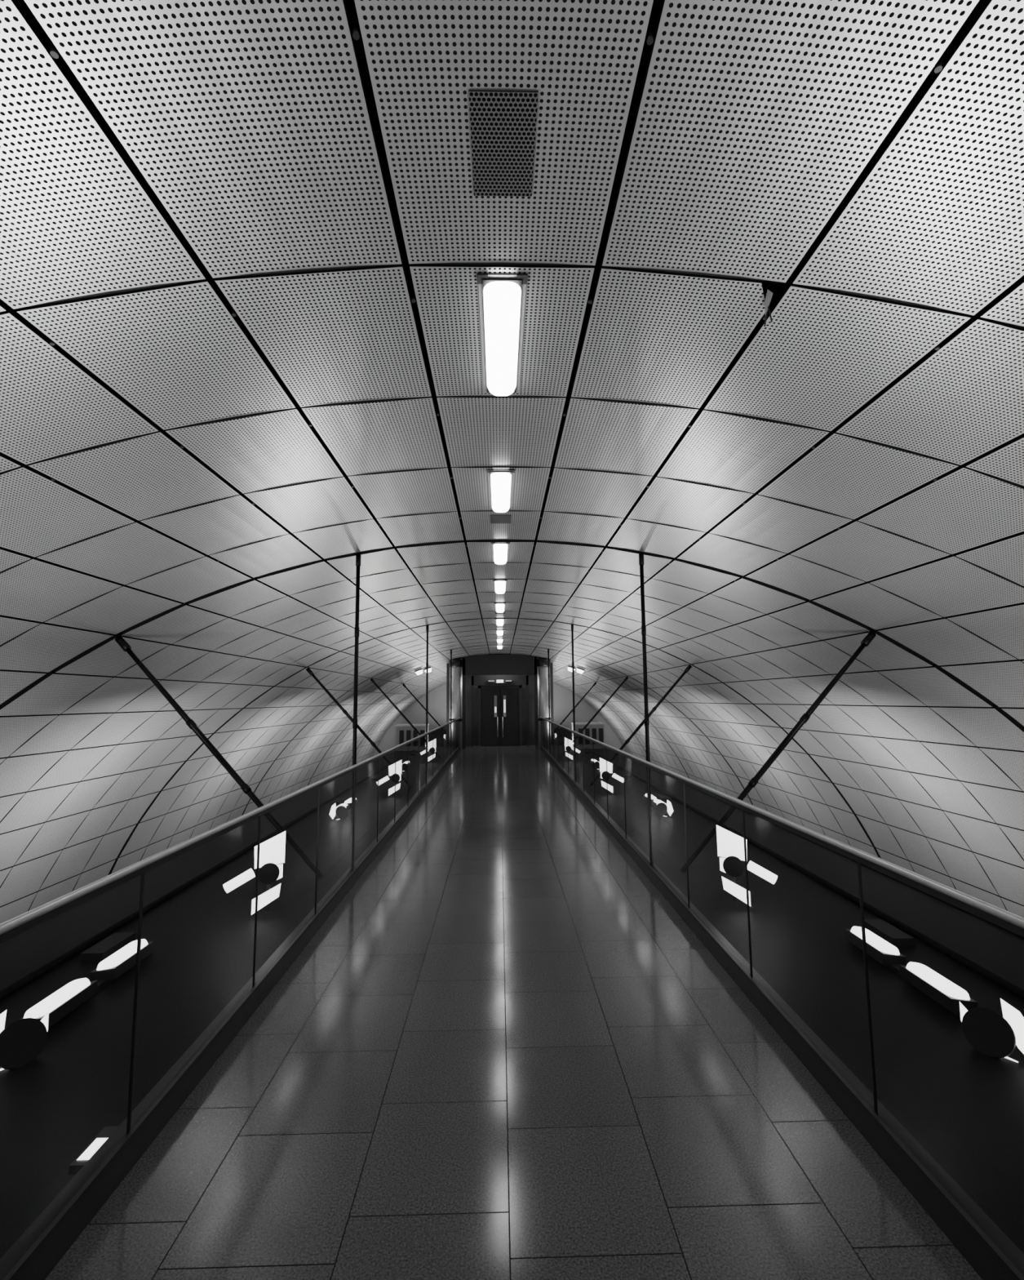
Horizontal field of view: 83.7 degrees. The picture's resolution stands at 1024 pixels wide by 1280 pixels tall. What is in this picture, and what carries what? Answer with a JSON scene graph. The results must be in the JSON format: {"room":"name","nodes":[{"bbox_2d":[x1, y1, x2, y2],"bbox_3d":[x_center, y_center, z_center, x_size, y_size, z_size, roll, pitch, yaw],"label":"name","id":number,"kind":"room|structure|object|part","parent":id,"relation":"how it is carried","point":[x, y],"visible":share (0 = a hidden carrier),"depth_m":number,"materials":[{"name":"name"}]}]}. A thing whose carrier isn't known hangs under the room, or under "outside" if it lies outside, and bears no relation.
{"room":"pedestrian tunnel walkway","nodes":[
{"label":"pedestrian tunnel walkway","id":0,"kind":"room"},
{"bbox_2d":[373,682,626,756],"bbox_3d":[-0.656,5.165,31.417,15.272,6.950,0.001,0,-6,-1],"label":"wall","id":1,"kind":"structure","parent":0,"point":[415,713],"depth_m":31.54,"materials":[{"name":"grey ceramic"}]},
{"bbox_2d":[497,644,503,648],"bbox_3d":[-0.350,0.188,16.456,0.184,0.076,0.800,0,-6,-1],"label":"ceiling light","id":2,"kind":"object","parent":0,"point":[500,646],"depth_m":16.17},
{"bbox_2d":[0,0,1023,924],"bbox_3d":[-0.254,3.247,13.041,15.272,6.950,36.960,0,-6,-1],"label":"ceiling","id":3,"kind":"structure","parent":0,"point":[244,245],"depth_m":2.67,"materials":[{"name":"metal"}]},
{"bbox_2d":[350,552,361,869],"bbox_3d":[-1.459,0.620,5.324,0.048,2.911,0.048,0,-6,-1],"label":"rod","id":4,"kind":"object","parent":3,"relation":"hanging from","point":[358,556],"visible":0.98,"depth_m":5.32,"materials":[{"name":"metal"}]},
{"bbox_2d":[414,668,422,675],"bbox_3d":[-3.077,1.045,18.831,0.262,0.228,0.260,0,-6,-1],"label":"light","id":5,"kind":"object","parent":3,"relation":"attached to","point":[418,672],"visible":1,"depth_m":18.73,"materials":[{"name":"paint"}]},
{"bbox_2d":[425,625,429,783],"bbox_3d":[-1.574,1.169,10.574,0.048,2.911,0.048,0,-6,-1],"label":"rod","id":6,"kind":"object","parent":3,"relation":"hanging from","point":[427,626],"visible":0.84,"depth_m":10.60,"materials":[{"name":"metal"}]},
{"bbox_2d":[424,666,431,672],"bbox_3d":[-2.856,1.013,19.342,0.262,0.223,0.260,0,-6,-1],"label":"light","id":7,"kind":"object","parent":3,"relation":"attached to","point":[429,668],"visible":0.73,"depth_m":19.26,"materials":[{"name":"paint"}]},
{"bbox_2d":[450,649,452,721],"bbox_3d":[-1.689,1.717,15.824,0.048,2.911,0.048,0,-6,-1],"label":"rod","id":8,"kind":"object","parent":3,"relation":"hanging from","point":[451,650],"visible":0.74,"depth_m":15.86,"materials":[{"name":"metal"}]},
{"bbox_2d":[495,618,504,626],"bbox_3d":[-0.235,-0.360,11.206,0.184,0.076,0.800,0,-6,-1],"label":"ceiling light","id":9,"kind":"object","parent":3,"relation":"attached to","point":[500,622],"depth_m":11.05,"materials":[{"name":"white plastic"}]},
{"bbox_2d":[496,638,503,643],"bbox_3d":[-0.312,0.005,14.706,0.184,0.076,0.800,0,-6,-1],"label":"ceiling light","id":10,"kind":"object","parent":3,"relation":"attached to","point":[499,640],"depth_m":14.57,"materials":[{"name":"white plastic"}]},
{"bbox_2d":[493,579,507,593],"bbox_3d":[-0.159,-0.726,7.705,0.184,0.076,0.800,0,-6,-1],"label":"ceiling light","id":11,"kind":"object","parent":3,"relation":"attached to","point":[500,585],"depth_m":7.56,"materials":[{"name":"white plastic"}]},
{"bbox_2d":[494,602,506,613],"bbox_3d":[-0.197,-0.543,9.455,0.184,0.076,0.800,0,-6,-1],"label":"ceiling light","id":12,"kind":"object","parent":3,"relation":"attached to","point":[500,607],"depth_m":9.28,"materials":[{"name":"white plastic"}]},
{"bbox_2d":[496,629,504,635],"bbox_3d":[-0.274,-0.178,12.956,0.184,0.076,0.800,0,-6,-1],"label":"ceiling light","id":13,"kind":"object","parent":3,"relation":"attached to","point":[500,633],"depth_m":12.80,"materials":[{"name":"white plastic"}]},
{"bbox_2d":[491,542,510,564],"bbox_3d":[-0.120,-0.909,5.955,0.184,0.076,0.800,0,-6,-1],"label":"ceiling light","id":14,"kind":"object","parent":3,"relation":"attached to","point":[500,550],"depth_m":5.84,"materials":[{"name":"white plastic"}]},
{"bbox_2d":[487,469,515,512],"bbox_3d":[-0.082,-1.091,4.205,0.184,0.076,0.800,0,-6,-1],"label":"ceiling light","id":15,"kind":"object","parent":3,"relation":"attached to","point":[500,481],"depth_m":4.08,"materials":[{"name":"white plastic"}]},
{"bbox_2d":[490,515,511,523],"bbox_3d":[-0.096,-1.038,4.863,0.176,0.026,0.220,0,-6,-1],"label":"ceiling vent","id":16,"kind":"object","parent":3,"relation":"in","point":[494,518],"visible":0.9,"depth_m":4.84,"materials":[{"name":"grey metal"}]},
{"bbox_2d":[476,273,528,395],"bbox_3d":[-0.044,-1.274,2.455,0.184,0.076,0.800,0,-6,-1],"label":"ceiling light","id":17,"kind":"object","parent":3,"relation":"attached to","point":[502,296],"depth_m":2.31,"materials":[{"name":"white plastic"}]},
{"bbox_2d":[468,89,538,196],"bbox_3d":[-0.025,-1.379,1.592,0.176,0.026,0.300,0,-6,-1],"label":"ceiling vent","id":18,"kind":"object","parent":3,"relation":"in","point":[503,122],"visible":0.95,"depth_m":1.57,"materials":[{"name":"grey metal"}]},
{"bbox_2d":[547,648,550,720],"bbox_3d":[1.035,1.700,15.886,0.048,2.911,0.048,0,-6,-1],"label":"rod","id":19,"kind":"object","parent":3,"relation":"hanging from","point":[548,649],"visible":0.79,"depth_m":15.91,"materials":[{"name":"metal"}]},
{"bbox_2d":[568,665,575,671],"bbox_3d":[2.033,0.982,19.452,0.262,0.223,0.260,0,-6,-1],"label":"light","id":20,"kind":"object","parent":3,"relation":"attached to","point":[570,668],"visible":0.74,"depth_m":19.36,"materials":[{"name":"paint"}]},
{"bbox_2d":[571,624,576,782],"bbox_3d":[1.150,1.151,10.636,0.048,2.911,0.048,0,-6,-1],"label":"rod","id":21,"kind":"object","parent":3,"relation":"hanging from","point":[572,625],"visible":0.92,"depth_m":10.64,"materials":[{"name":"metal"}]},
{"bbox_2d":[577,666,584,673],"bbox_3d":[2.278,1.011,18.952,0.262,0.228,0.260,0,-6,-1],"label":"light","id":22,"kind":"object","parent":3,"relation":"attached to","point":[580,670],"visible":1,"depth_m":18.85,"materials":[{"name":"paint"}]},
{"bbox_2d":[639,551,653,864],"bbox_3d":[1.265,0.603,5.385,0.048,2.911,0.048,0,-6,-1],"label":"rod","id":23,"kind":"object","parent":3,"relation":"hanging from","point":[641,554],"visible":0.94,"depth_m":5.39,"materials":[{"name":"metal"}]},
{"bbox_2d":[764,289,773,326],"bbox_3d":[0.951,-1.236,2.119,0.029,0.094,0.129,-3,-6,20],"label":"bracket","id":24,"kind":"object","parent":3,"relation":"attached to","point":[769,295],"visible":1,"depth_m":2.11,"materials":[{"name":"grey metal"}]},
{"bbox_2d":[44,745,982,1279],"bbox_3d":[-0.133,2.448,7.460,2.600,0.120,25.650,0,-6,-1],"label":"floor","id":25,"kind":"structure","parent":0,"point":[504,1053],"depth_m":2.23,"materials":[{"name":"tile"}]},
{"bbox_2d":[0,746,460,1279],"bbox_3d":[-1.464,2.281,6.644,0.094,0.165,24.050,0,-6,-1],"label":"baseboard","id":26,"kind":"structure","parent":25,"relation":"attached to","point":[44,1243],"depth_m":2.15,"materials":[{"name":"metal"}]},
{"bbox_2d":[0,717,461,1258],"bbox_3d":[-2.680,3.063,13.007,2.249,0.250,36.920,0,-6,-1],"label":"glass railing","id":27,"kind":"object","parent":25,"relation":"attached to","point":[53,1106],"depth_m":3.49,"materials":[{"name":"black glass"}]},
{"bbox_2d":[0,938,154,1071],"bbox_3d":[-2.278,1.865,3.065,0.254,0.249,1.239,0,-6,-1],"label":"uplight","id":28,"kind":"object","parent":27,"relation":"on","point":[21,1042],"visible":0.98,"depth_m":2.84,"materials":[{"name":"paint"}]},
{"bbox_2d":[68,1125,119,1175],"bbox_3d":[-1.470,1.818,2.041,0.090,0.032,0.180,0,-6,-1],"label":"marker light","id":29,"kind":"object","parent":27,"relation":"on","point":[82,1158],"visible":0.47,"depth_m":2.02,"materials":[{"name":"paint"}]},
{"bbox_2d":[115,635,323,879],"bbox_3d":[-2.706,1.059,5.251,1.978,2.217,0.068,0,-6,-1],"label":"diagonal strut","id":30,"kind":"object","parent":27,"relation":"on","point":[120,640],"visible":1,"depth_m":5.24,"materials":[{"name":"metal"}]},
{"bbox_3d":[-1.443,1.310,6.751,0.031,0.048,24.000,0,-6,-1],"label":"handrail","id":31,"kind":"part","parent":27,"relation":"part of","materials":[{"name":"metal"}]},
{"bbox_2d":[222,830,286,915],"bbox_3d":[-1.939,1.759,4.303,0.422,0.583,0.083,2,-6,-21],"label":"floodlight","id":32,"kind":"object","parent":27,"relation":"on","point":[272,851],"visible":0.96,"depth_m":4.32,"materials":[{"name":"white"}]},
{"bbox_2d":[328,797,358,819],"bbox_3d":[-2.393,2.413,8.315,0.254,0.249,1.239,0,-6,-1],"label":"uplight","id":33,"kind":"object","parent":27,"relation":"on","point":[340,811],"visible":0.87,"depth_m":7.83,"materials":[{"name":"paint"}]},
{"bbox_2d":[306,667,412,788],"bbox_3d":[-2.821,1.607,10.501,1.978,2.217,0.068,0,-6,-1],"label":"diagonal strut","id":34,"kind":"object","parent":27,"relation":"on","point":[310,672],"visible":1,"depth_m":10.49,"materials":[{"name":"metal"}]},
{"bbox_2d":[376,760,401,795],"bbox_3d":[-2.054,2.308,9.553,0.422,0.583,0.083,2,-6,-21],"label":"floodlight","id":35,"kind":"object","parent":27,"relation":"on","point":[398,764],"visible":0.83,"depth_m":9.57,"materials":[{"name":"white"}]},
{"bbox_2d":[370,678,426,742],"bbox_3d":[-2.936,2.155,15.751,1.978,2.217,0.068,0,-6,-1],"label":"diagonal strut","id":36,"kind":"object","parent":27,"relation":"on","point":[371,679],"visible":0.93,"depth_m":15.75,"materials":[{"name":"metal"}]},
{"bbox_2d":[401,760,410,771],"bbox_3d":[-2.508,2.962,13.565,0.254,0.249,1.239,0,-6,-1],"label":"uplight","id":37,"kind":"object","parent":27,"relation":"on","point":[404,766],"visible":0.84,"depth_m":13.09,"materials":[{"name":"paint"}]},
{"bbox_2d":[395,724,429,751],"bbox_3d":[-3.257,3.169,18.655,0.990,0.820,0.740,0,-6,-1],"label":"base cabinet","id":38,"kind":"object","parent":27,"relation":"on","point":[404,732],"visible":0.71,"depth_m":18.30,"materials":[{"name":"grey metal"}]},
{"bbox_2d":[402,683,440,726],"bbox_3d":[-3.051,2.703,21.001,1.978,2.217,0.068,0,-6,-1],"label":"diagonal strut","id":39,"kind":"object","parent":27,"relation":"on","point":[403,684],"visible":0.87,"depth_m":21.01,"materials":[{"name":"metal"}]},
{"bbox_2d":[446,654,554,749],"bbox_3d":[-0.411,2.110,19.683,3.800,3.090,1.600,0,-6,-1],"label":"portal","id":40,"kind":"object","parent":25,"relation":"on","point":[471,672],"visible":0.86,"depth_m":19.05,"materials":[{"name":"paint"}]},
{"bbox_2d":[478,684,522,746],"bbox_3d":[-0.416,2.646,20.046,1.540,2.100,0.168,0,-6,-1],"label":"door","id":41,"kind":"structure","parent":40,"relation":"attached to","point":[511,695],"depth_m":20.02,"materials":[{"name":"metal"}]},
{"bbox_2d":[540,745,1023,1279],"bbox_3d":[1.232,2.264,6.705,0.094,0.165,24.050,0,-6,-1],"label":"baseboard","id":42,"kind":"structure","parent":25,"relation":"attached to","point":[986,1247],"depth_m":2.12,"materials":[{"name":"metal"}]},
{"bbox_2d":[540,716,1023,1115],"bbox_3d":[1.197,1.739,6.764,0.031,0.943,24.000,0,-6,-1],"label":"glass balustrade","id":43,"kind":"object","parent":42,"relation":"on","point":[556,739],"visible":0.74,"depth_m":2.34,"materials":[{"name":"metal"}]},
{"bbox_3d":[1.193,1.294,6.810,0.031,0.048,24.000,0,-6,-1],"label":"handrail","id":44,"kind":"part","parent":43,"relation":"part of","materials":[{"name":"metal"}]},
{"bbox_2d":[572,747,1023,1253],"bbox_3d":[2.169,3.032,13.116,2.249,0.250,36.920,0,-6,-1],"label":"glass railing","id":45,"kind":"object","parent":25,"relation":"attached to","point":[964,1105],"depth_m":3.44,"materials":[{"name":"black glass"}]},
{"bbox_2d":[572,741,580,756],"bbox_3d":[1.575,2.832,14.888,0.422,0.583,0.083,-3,-6,19],"label":"floodlight","id":46,"kind":"object","parent":45,"relation":"on","point":[577,750],"visible":0.2,"depth_m":14.82,"materials":[{"name":"white"}]},
{"bbox_2d":[560,682,596,724],"bbox_3d":[2.175,2.670,21.119,1.978,2.217,0.068,0,-6,-1],"label":"diagonal strut","id":47,"kind":"object","parent":45,"relation":"on","point":[595,683],"visible":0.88,"depth_m":21.14,"materials":[{"name":"metal"}]},
{"bbox_2d":[571,722,604,748],"bbox_3d":[2.492,3.133,18.785,0.990,0.820,0.740,0,-6,-1],"label":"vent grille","id":48,"kind":"object","parent":45,"relation":"on","point":[595,731],"visible":0.74,"depth_m":18.44,"materials":[{"name":"grey metal"}]},
{"bbox_2d":[590,759,599,769],"bbox_3d":[2.006,2.929,13.630,0.233,0.249,1.317,-1,-6,4],"label":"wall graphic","id":49,"kind":"object","parent":45,"relation":"on","point":[597,764],"visible":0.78,"depth_m":13.11,"materials":[{"name":"paint"}]},
{"bbox_2d":[573,675,628,742],"bbox_3d":[2.290,2.122,15.869,1.978,2.217,0.068,0,-6,-1],"label":"diagonal strut","id":50,"kind":"object","parent":45,"relation":"on","point":[627,677],"visible":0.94,"depth_m":15.87,"materials":[{"name":"metal"}]},
{"bbox_2d":[600,757,624,793],"bbox_3d":[1.690,2.284,9.637,0.422,0.583,0.083,-3,-6,19],"label":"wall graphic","id":51,"kind":"object","parent":45,"relation":"on","point":[602,762],"visible":0.9,"depth_m":9.65,"materials":[{"name":"white paint"}]},
{"bbox_2d":[590,664,692,786],"bbox_3d":[2.405,1.574,10.619,1.978,2.217,0.068,0,-6,-1],"label":"diagonal strut","id":52,"kind":"object","parent":45,"relation":"on","point":[689,667],"visible":1,"depth_m":10.62,"materials":[{"name":"metal"}]},
{"bbox_2d":[643,793,674,816],"bbox_3d":[2.121,2.381,8.380,0.233,0.249,1.317,-1,-6,4],"label":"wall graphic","id":53,"kind":"object","parent":45,"relation":"on","point":[662,808],"visible":0.9,"depth_m":7.85,"materials":[{"name":"paint"}]},
{"bbox_2d":[716,824,777,906],"bbox_3d":[1.805,1.736,4.387,0.422,0.583,0.083,-3,-6,19],"label":"wall graphic","id":54,"kind":"object","parent":45,"relation":"on","point":[731,846],"visible":0.97,"depth_m":4.40,"materials":[{"name":"white paint"}]},
{"bbox_2d":[680,631,876,872],"bbox_3d":[2.520,1.025,5.369,1.978,2.217,0.068,0,-6,-1],"label":"diagonal strut","id":55,"kind":"object","parent":45,"relation":"on","point":[871,635],"visible":1,"depth_m":5.36,"materials":[{"name":"metal"}]},
{"bbox_2d":[844,925,1023,1062],"bbox_3d":[2.236,1.833,3.130,0.233,0.249,1.317,-1,-6,4],"label":"wall graphic","id":56,"kind":"object","parent":45,"relation":"on","point":[992,1034],"visible":0.93,"depth_m":2.86,"materials":[{"name":"paint"}]}
]}

